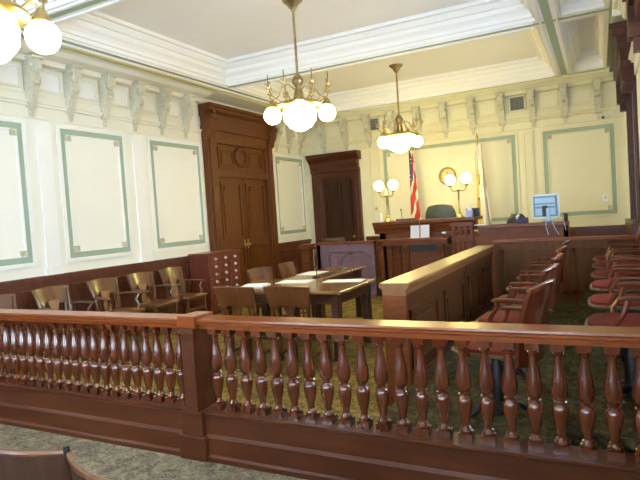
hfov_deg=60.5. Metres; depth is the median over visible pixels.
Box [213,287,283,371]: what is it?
chair
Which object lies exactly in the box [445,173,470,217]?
lamp
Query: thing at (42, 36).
chandelier
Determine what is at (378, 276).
floor
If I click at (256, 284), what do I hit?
paper stack
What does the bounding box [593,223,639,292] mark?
chair
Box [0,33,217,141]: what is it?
frieze
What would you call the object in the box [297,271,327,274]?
paper sheet
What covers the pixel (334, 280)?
paper sheet
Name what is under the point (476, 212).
speaker
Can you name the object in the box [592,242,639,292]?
chair
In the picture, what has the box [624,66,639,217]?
wall
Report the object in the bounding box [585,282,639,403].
chair
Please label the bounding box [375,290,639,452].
floor
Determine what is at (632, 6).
window
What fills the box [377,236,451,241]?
shelf
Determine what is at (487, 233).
desk
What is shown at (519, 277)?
cushion
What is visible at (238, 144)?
door
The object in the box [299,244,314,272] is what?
gate post
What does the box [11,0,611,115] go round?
ceiling
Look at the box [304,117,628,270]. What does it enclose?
wall
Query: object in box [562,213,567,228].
box
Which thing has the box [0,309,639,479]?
balustrade
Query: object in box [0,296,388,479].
floor
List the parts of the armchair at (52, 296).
leg, seat rail, leg, armrest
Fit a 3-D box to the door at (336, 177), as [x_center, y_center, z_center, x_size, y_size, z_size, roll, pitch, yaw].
[0.394,-0.528,12.947,1.320,3.020,0.270,-3,3,27]
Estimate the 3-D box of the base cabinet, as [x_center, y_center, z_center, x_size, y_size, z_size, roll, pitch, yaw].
[-1.826,0.734,9.770,0.482,1.060,0.920,-3,3,27]
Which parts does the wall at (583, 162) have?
panel moulding, panel moulding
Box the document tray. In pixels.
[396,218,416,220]
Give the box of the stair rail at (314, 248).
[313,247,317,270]
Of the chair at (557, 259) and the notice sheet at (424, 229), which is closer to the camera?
the chair at (557, 259)
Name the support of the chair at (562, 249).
on the floor at (565, 313)
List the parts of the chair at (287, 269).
leg, leg, leg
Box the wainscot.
[366,225,626,274]
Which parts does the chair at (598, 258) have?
seat, armrest, armrest, backrest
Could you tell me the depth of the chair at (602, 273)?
5.22 m
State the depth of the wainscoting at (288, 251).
7.98 m
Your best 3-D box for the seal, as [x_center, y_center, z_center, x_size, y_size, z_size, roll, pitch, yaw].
[2.736,-1.377,11.796,0.380,0.380,0.058,-3,3,27]
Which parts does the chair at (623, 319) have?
armrest, armrest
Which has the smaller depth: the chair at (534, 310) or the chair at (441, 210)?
the chair at (534, 310)
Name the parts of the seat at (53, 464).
crest rail, joint knob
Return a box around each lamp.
[374,180,397,221]
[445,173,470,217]
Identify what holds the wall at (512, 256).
on the floor at (105, 460)
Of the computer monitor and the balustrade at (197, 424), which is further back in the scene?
the computer monitor
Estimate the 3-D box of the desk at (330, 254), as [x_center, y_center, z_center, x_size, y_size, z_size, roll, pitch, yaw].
[0.556,0.549,10.626,1.245,1.045,0.370,-3,3,27]
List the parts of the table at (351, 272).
leg, leg, leg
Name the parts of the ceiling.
coffer moulding, coffer moulding, coffer moulding, coffer moulding, coffer moulding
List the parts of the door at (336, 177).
cornice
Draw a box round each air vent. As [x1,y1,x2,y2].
[370,117,379,131]
[509,95,524,111]
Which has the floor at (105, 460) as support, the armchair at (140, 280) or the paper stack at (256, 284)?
the armchair at (140, 280)
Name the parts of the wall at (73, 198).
panel moulding, panel moulding, panel moulding, panel moulding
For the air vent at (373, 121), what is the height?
0.300 m
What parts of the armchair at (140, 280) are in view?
leg, armrest, leg, seat rail, seat, leg, armrest, leg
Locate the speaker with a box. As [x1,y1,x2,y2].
[466,208,479,216]
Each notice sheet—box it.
[410,225,418,237]
[420,225,428,237]
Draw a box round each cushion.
[454,341,514,355]
[478,310,520,323]
[498,294,525,303]
[508,282,538,288]
[518,273,540,278]
[588,313,639,326]
[590,293,639,306]
[592,279,639,288]
[593,269,639,276]
[594,254,630,259]
[594,261,639,266]
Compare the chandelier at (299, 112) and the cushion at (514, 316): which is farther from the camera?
the chandelier at (299, 112)
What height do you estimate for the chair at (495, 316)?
0.882 m
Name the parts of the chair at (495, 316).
armrest, armrest, backrest, crest rail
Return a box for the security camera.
[602,114,610,118]
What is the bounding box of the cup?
[378,213,381,221]
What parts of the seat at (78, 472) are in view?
backrest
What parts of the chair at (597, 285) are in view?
seat, armrest, armrest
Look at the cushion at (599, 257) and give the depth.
6.75 m
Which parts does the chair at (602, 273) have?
seat, armrest, armrest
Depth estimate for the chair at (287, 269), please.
8.31 m
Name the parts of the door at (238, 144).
cornice, transom panel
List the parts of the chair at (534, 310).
seat, armrest, backrest, crest rail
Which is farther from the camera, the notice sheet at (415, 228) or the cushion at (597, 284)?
the notice sheet at (415, 228)
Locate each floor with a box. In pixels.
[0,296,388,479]
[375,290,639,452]
[377,275,380,295]
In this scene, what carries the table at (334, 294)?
on the floor at (105, 460)
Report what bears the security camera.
attached to the wall at (583, 162)
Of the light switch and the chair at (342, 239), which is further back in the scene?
the chair at (342, 239)
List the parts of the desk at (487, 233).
raised panel, raised panel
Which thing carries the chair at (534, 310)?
on the floor at (565, 313)
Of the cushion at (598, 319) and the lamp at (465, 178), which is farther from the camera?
the lamp at (465, 178)
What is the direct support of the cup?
on the bench
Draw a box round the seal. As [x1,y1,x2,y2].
[438,167,455,184]
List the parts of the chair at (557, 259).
seat, armrest, armrest, backrest, crest rail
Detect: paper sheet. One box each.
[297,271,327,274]
[324,279,364,281]
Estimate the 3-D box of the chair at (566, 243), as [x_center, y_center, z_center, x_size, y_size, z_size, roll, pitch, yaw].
[2.711,0.452,6.639,0.610,0.882,0.634,-2,3,28]
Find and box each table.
[214,279,375,360]
[285,266,365,317]
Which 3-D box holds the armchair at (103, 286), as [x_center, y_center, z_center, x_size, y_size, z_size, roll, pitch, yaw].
[-2.780,0.975,7.496,0.593,0.900,0.624,-3,3,27]
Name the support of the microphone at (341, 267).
on the table at (351, 272)
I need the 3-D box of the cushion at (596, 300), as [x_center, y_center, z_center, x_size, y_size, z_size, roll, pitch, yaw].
[2.185,0.420,3.924,0.456,0.027,0.480,-3,3,27]
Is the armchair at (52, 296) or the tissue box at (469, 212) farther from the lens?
the tissue box at (469, 212)
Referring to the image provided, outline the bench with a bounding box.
[372,216,482,296]
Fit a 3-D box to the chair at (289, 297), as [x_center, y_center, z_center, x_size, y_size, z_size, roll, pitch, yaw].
[-0.213,0.883,5.651,0.524,0.900,0.593,-3,3,25]
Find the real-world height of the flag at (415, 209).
2.680 m
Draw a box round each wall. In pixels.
[0,98,308,281]
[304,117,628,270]
[378,245,494,406]
[492,235,635,301]
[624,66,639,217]
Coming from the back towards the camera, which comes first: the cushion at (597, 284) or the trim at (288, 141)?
the trim at (288, 141)
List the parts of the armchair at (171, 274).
leg, armrest, leg, seat, leg, seat rail, armrest, leg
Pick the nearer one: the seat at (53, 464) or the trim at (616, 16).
the seat at (53, 464)
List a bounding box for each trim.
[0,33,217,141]
[204,9,626,113]
[272,112,306,156]
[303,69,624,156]
[612,0,639,74]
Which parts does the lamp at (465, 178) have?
globe, stem, globe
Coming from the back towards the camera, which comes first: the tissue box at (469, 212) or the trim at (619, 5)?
the tissue box at (469, 212)
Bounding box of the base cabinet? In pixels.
[188,249,240,314]
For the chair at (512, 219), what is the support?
on the floor at (105, 460)
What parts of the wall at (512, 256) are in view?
raised panel, cap rail, raised panel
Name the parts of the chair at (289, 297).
leg, leg, leg, leg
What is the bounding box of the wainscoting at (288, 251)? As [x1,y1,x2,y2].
[0,239,311,368]
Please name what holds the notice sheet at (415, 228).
attached to the bench
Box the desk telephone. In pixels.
[516,214,528,222]
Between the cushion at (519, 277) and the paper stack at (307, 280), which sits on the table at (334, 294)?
the paper stack at (307, 280)
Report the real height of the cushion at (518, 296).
0.027 m
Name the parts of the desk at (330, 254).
cap rail, panel moulding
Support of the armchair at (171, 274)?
on the floor at (105, 460)
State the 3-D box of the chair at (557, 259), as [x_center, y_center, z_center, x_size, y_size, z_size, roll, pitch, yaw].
[1.935,0.569,5.062,0.610,0.882,0.634,-2,3,29]
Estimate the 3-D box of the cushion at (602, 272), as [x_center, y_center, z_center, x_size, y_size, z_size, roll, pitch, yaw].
[2.912,0.313,5.345,0.456,0.027,0.480,-3,3,27]
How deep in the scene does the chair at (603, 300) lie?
3.88 m
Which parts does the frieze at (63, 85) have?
frieze panel, frieze moulding, frieze panel, frieze moulding, frieze panel, frieze moulding, frieze panel, frieze moulding, frieze panel, frieze moulding, frieze panel, frieze moulding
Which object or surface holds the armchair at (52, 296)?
on the floor at (105, 460)
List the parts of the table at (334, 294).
leg, leg, leg, leg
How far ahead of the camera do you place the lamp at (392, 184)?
10.22 m
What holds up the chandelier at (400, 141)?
hanging from the ceiling
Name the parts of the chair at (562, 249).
armrest, armrest, backrest, crest rail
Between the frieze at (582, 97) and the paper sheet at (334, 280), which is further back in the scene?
the frieze at (582, 97)
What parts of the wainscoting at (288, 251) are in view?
raised panel, raised panel, raised panel, raised panel, raised panel, raised panel, raised panel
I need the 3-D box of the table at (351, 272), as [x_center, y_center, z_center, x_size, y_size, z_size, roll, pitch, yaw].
[0.120,0.837,7.837,0.580,0.760,1.520,-3,3,27]
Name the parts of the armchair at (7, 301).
leg, seat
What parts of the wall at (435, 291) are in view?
post, cap rail, raised panel, raised panel, cap rail, raised panel, raised panel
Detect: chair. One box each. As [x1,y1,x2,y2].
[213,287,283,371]
[246,266,300,316]
[263,286,332,362]
[278,262,325,317]
[322,237,344,241]
[425,204,455,218]
[451,279,555,417]
[476,263,558,380]
[493,253,563,308]
[506,214,524,223]
[506,246,566,324]
[516,240,569,315]
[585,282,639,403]
[587,268,639,366]
[589,258,639,312]
[591,250,639,312]
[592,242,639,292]
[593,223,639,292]
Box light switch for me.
[602,194,607,200]
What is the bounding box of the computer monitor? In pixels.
[531,193,559,234]
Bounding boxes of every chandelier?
[0,0,60,63]
[264,0,335,131]
[376,63,422,152]
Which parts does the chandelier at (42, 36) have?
lamp shade, candle arm, arm, candle arm, globe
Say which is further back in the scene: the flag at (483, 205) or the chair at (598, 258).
the flag at (483, 205)
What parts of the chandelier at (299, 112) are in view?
candle arm, globe, candle arm, arm, candle arm, rod, globe, lamp shade, candle arm, arm, candle arm, candle arm, globe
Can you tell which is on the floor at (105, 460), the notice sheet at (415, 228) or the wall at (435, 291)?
the wall at (435, 291)
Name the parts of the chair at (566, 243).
seat, armrest, armrest, backrest, crest rail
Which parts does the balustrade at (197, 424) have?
shoe moulding, handrail, post, shoe moulding, handrail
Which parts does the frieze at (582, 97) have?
frieze panel, frieze moulding, frieze panel, frieze moulding, frieze moulding, frieze panel, frieze panel, frieze moulding, frieze panel, frieze moulding, frieze panel, frieze moulding, frieze moulding, frieze panel, frieze moulding, frieze panel, frieze moulding, frieze panel, frieze moulding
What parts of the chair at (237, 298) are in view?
leg, leg, leg, leg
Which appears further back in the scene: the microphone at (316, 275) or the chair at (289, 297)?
the microphone at (316, 275)
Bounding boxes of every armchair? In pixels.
[0,294,45,371]
[31,285,97,356]
[86,277,144,348]
[126,271,178,336]
[158,267,207,313]
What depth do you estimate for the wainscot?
10.62 m
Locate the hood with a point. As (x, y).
(622, 68)
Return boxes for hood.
[607,20,633,111]
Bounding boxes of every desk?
[314,240,377,295]
[474,221,569,297]
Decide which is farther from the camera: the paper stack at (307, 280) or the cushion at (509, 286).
the paper stack at (307, 280)
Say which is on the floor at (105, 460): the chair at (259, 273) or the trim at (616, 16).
the chair at (259, 273)
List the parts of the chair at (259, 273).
leg, leg, leg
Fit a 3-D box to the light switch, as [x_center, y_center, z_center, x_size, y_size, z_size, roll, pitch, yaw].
[5.446,-0.808,10.474,0.090,0.120,0.018,-3,3,27]
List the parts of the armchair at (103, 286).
leg, armrest, leg, leg, seat, armrest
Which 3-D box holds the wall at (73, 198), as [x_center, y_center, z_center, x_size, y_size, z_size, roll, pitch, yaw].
[-3.689,-0.629,7.046,0.250,4.250,14.850,-3,3,27]
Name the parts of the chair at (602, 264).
seat, armrest, armrest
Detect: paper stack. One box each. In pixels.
[241,283,270,286]
[277,279,314,282]
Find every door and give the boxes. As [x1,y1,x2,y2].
[198,102,282,284]
[305,150,364,269]
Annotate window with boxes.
[607,20,639,234]
[622,0,639,53]
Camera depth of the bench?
9.76 m
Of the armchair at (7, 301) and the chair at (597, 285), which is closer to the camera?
the chair at (597, 285)
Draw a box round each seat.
[0,444,71,479]
[66,451,109,479]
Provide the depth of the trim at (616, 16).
10.33 m
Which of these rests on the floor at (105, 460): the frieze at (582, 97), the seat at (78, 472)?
the seat at (78, 472)
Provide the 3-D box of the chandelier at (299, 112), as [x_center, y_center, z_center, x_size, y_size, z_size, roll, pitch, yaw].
[-0.288,-2.163,6.819,0.830,1.620,0.826,-1,3,44]
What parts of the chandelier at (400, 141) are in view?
globe, rod, lamp shade, globe, globe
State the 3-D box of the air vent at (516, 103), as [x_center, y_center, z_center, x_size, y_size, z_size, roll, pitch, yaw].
[3.968,-2.745,11.038,0.300,0.300,0.045,-3,3,27]
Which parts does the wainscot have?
raised panel, raised panel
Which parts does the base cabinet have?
drawer, drawer, drawer, drawer, drawer, drawer, drawer, drawer, drawer, drawer, drawer, drawer, drawer, drawer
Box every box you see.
[465,204,472,216]
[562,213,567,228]
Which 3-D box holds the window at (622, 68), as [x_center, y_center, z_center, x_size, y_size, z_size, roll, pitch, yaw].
[4.456,-1.410,7.859,0.480,2.810,2.240,-3,3,27]
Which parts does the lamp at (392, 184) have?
globe, stem, globe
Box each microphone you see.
[307,262,320,277]
[338,253,352,268]
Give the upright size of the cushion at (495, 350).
0.027 m
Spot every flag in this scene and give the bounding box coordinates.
[408,148,420,219]
[475,132,491,232]
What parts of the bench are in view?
knee panel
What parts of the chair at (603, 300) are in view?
seat, armrest, armrest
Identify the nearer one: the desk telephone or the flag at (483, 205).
the desk telephone
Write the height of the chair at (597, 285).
0.882 m

